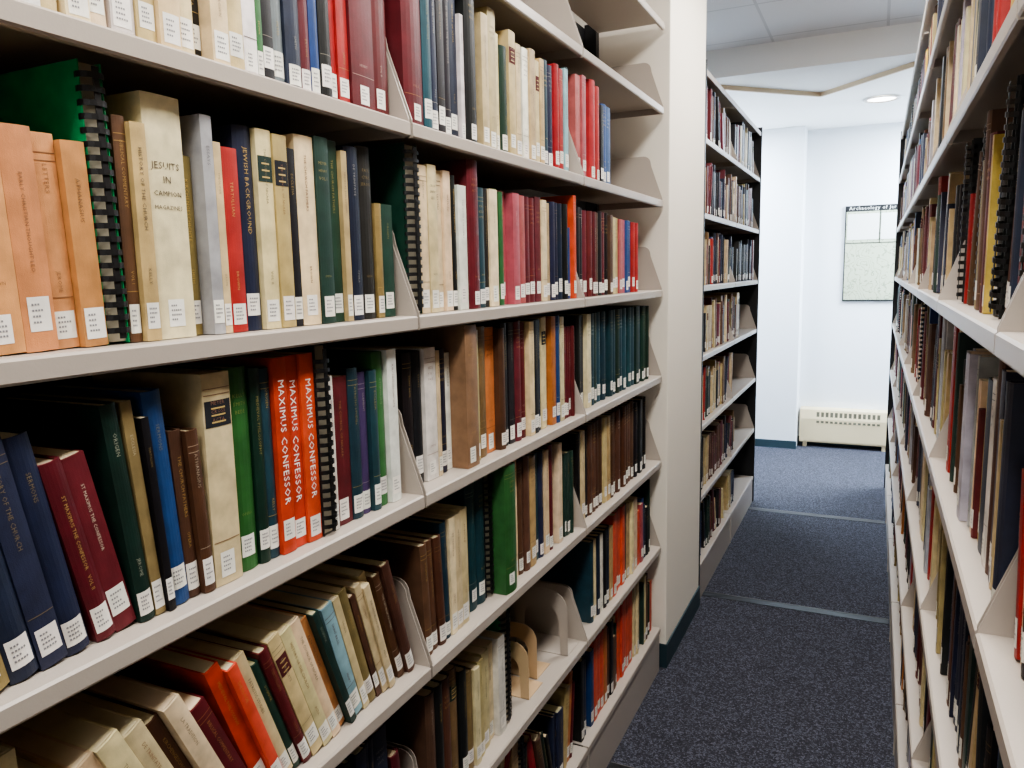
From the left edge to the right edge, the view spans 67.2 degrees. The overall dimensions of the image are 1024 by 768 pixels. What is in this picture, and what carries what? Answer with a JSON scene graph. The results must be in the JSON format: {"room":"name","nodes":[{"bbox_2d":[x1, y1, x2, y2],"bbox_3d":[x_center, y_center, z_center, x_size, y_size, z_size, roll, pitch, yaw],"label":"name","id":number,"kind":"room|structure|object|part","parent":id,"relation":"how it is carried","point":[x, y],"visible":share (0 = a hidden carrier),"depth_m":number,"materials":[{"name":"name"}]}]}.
{"room":"library","nodes":[
{"label":"library","id":0,"kind":"room"},
{"bbox_2d":[572,0,706,643],"bbox_3d":[0.446,-0.349,3.361,0.635,2.930,0.640,3,9,25],"label":"wall column","id":1,"kind":"structure","parent":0,"point":[673,141],"depth_m":3.06,"materials":[{"name":"beige paint"}]},
{"bbox_2d":[659,586,699,667],"bbox_3d":[0.477,1.052,3.558,0.643,0.100,0.650,3,9,25],"label":"baseboard","id":2,"kind":"structure","parent":1,"relation":"attached to","point":[667,651],"depth_m":3.32,"materials":[{"name":"blue plastic"}]},
{"bbox_2d":[573,443,902,767],"bbox_3d":[1.095,1.204,2.931,3.000,0.050,9.050,3,9,25],"label":"floor","id":3,"kind":"structure","parent":0,"point":[746,685],"depth_m":3.30,"materials":[{"name":"grey carpet"}]},
{"bbox_2d":[0,0,663,767],"bbox_3d":[-0.296,0.142,1.469,0.308,2.520,3.482,3,9,25],"label":"bookcase","id":4,"kind":"object","parent":3,"relation":"on","point":[31,35],"visible":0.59,"depth_m":1.37,"materials":[{"name":"beige paint"}]},
{"bbox_2d":[0,0,651,767],"bbox_3d":[-0.269,0.089,1.440,0.233,2.264,3.408,3,9,25],"label":"books","id":5,"kind":"object","parent":4,"relation":"in","point":[126,497],"visible":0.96,"depth_m":1.14,"materials":[{"name":"paper"}]},
{"bbox_2d":[509,641,542,699],"bbox_3d":[0.007,0.724,2.022,0.120,0.150,0.091,3,9,25],"label":"bookend","id":6,"kind":"object","parent":4,"relation":"on","point":[523,687],"visible":0.49,"depth_m":1.97,"materials":[{"name":"beige metal"}]},
{"bbox_2d":[510,621,549,678],"bbox_3d":[0.031,0.710,2.120,0.120,0.150,0.091,3,9,25],"label":"bookend","id":7,"kind":"object","parent":4,"relation":"on","point":[524,632],"visible":0.56,"depth_m":2.07,"materials":[{"name":"beige metal"}]},
{"bbox_2d":[516,587,578,655],"bbox_3d":[0.103,0.670,2.247,0.160,0.190,0.091,3,9,25],"label":"bookend","id":8,"kind":"object","parent":4,"relation":"on","point":[562,645],"visible":0.8,"depth_m":2.21,"materials":[{"name":"beige metal"}]},
{"bbox_2d":[698,59,762,597],"bbox_3d":[1.130,-0.310,4.450,0.314,2.520,1.854,3,9,25],"label":"bookcase","id":9,"kind":"object","parent":3,"relation":"on","point":[742,398],"visible":0.34,"depth_m":4.92,"materials":[{"name":"beige paint"}]},
{"bbox_2d":[700,86,753,554],"bbox_3d":[1.141,-0.365,4.396,0.225,2.274,1.713,3,9,25],"label":"books","id":10,"kind":"object","parent":9,"relation":"in","point":[723,195],"visible":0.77,"depth_m":4.17,"materials":[{"name":"paper"}]},
{"bbox_2d":[608,507,888,767],"bbox_3d":[1.337,1.064,3.691,0.843,0.003,3.075,3,9,25],"label":"rail","id":11,"kind":"object","parent":3,"relation":"on","point":[705,593],"visible":0.89,"depth_m":3.72,"materials":[{"name":"grey metal"}]},
{"bbox_2d":[884,0,1023,767],"bbox_3d":[1.374,-0.013,2.310,0.314,2.520,6.918,3,9,25],"label":"bookcase","id":12,"kind":"object","parent":3,"relation":"on","point":[990,621],"visible":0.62,"depth_m":1.49,"materials":[{"name":"beige paint"}]},
{"bbox_3d":[1.374,-0.013,2.310,0.314,2.520,6.918,3,9,25],"label":"upright frame","id":13,"kind":"part","parent":12,"relation":"part of","materials":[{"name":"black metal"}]},
{"bbox_2d":[889,0,1023,767],"bbox_3d":[1.344,-0.074,2.309,0.224,2.276,6.848,3,9,25],"label":"books","id":14,"kind":"object","parent":12,"relation":"in","point":[982,397],"visible":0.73,"depth_m":1.24,"materials":[{"name":"paper"}]},
{"bbox_2d":[755,126,807,445],"bbox_3d":[2.074,-0.843,7.072,1.100,2.800,0.250,3,9,25],"label":"wall pillar","id":15,"kind":"structure","parent":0,"point":[784,150],"depth_m":6.79,"materials":[{"name":"white paint"}]},
{"bbox_2d":[755,438,795,448],"bbox_3d":[2.049,0.526,7.145,1.106,0.070,0.010,3,9,25],"label":"baseboard","id":16,"kind":"structure","parent":15,"relation":"attached to","point":[758,442],"depth_m":6.98,"materials":[{"name":"blue plastic"}]},
{"bbox_2d":[706,21,921,129],"bbox_3d":[2.436,-2.088,5.482,3.000,0.165,2.450,3,9,25],"label":"ceiling soffit","id":17,"kind":"structure","parent":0,"point":[820,63],"depth_m":4.71,"materials":[{"name":"white paint"}]},
{"bbox_2d":[721,61,914,96],"bbox_3d":[2.117,-1.908,4.817,3.000,0.062,0.604,3,9,25],"label":"trim","id":18,"kind":"structure","parent":17,"relation":"attached to","point":[909,65],"depth_m":4.95,"materials":[{"name":"beige"}]},
{"bbox_2d":[863,95,900,102],"bbox_3d":[2.653,-2.043,5.525,0.250,0.010,0.250,3,9,25],"label":"recessed light","id":19,"kind":"object","parent":17,"relation":"in","point":[878,99],"visible":1,"depth_m":5.52,"materials":[{"name":"white glass"}]},
{"bbox_2d":[706,0,925,50],"bbox_3d":[0.512,-1.590,1.415,3.000,0.070,6.600,3,9,25],"label":"ceiling","id":20,"kind":"structure","parent":0,"point":[729,23],"depth_m":4.13,"materials":[{"name":"tile"}]},
{"bbox_2d":[798,122,903,435],"bbox_3d":[3.006,-0.927,6.812,3.200,3.000,0.100,3,9,25],"label":"wall","id":21,"kind":"structure","parent":0,"point":[845,360],"depth_m":6.79,"materials":[{"name":"white paint"}]},
{"bbox_2d":[798,436,885,448],"bbox_3d":[3.510,0.553,6.736,1.900,0.070,0.010,3,9,25],"label":"baseboard","id":22,"kind":"structure","parent":21,"relation":"attached to","point":[801,442],"depth_m":6.98,"materials":[{"name":"blue plastic"}]},
{"bbox_2d":[799,406,886,451],"bbox_3d":[2.976,0.400,6.901,0.740,0.350,0.128,3,9,25],"label":"baseboard heater","id":23,"kind":"object","parent":21,"relation":"attached to","point":[866,427],"visible":0.95,"depth_m":6.85,"materials":[{"name":"beige metal"}]},
{"bbox_2d":[816,412,879,425],"bbox_3d":[2.977,0.311,6.826,0.518,0.097,0.020,3,9,25],"label":"grille","id":24,"kind":"object","parent":23,"relation":"attached to","point":[822,418],"depth_m":6.82,"materials":[{"name":"beige metal"}]},
{"bbox_2d":[842,204,896,300],"bbox_3d":[3.195,-1.126,6.620,0.630,0.820,0.027,3,9,25],"label":"poster","id":25,"kind":"object","parent":21,"relation":"attached to","point":[870,230],"visible":0.75,"depth_m":6.66,"materials":[{"name":"white paper"}]}
]}

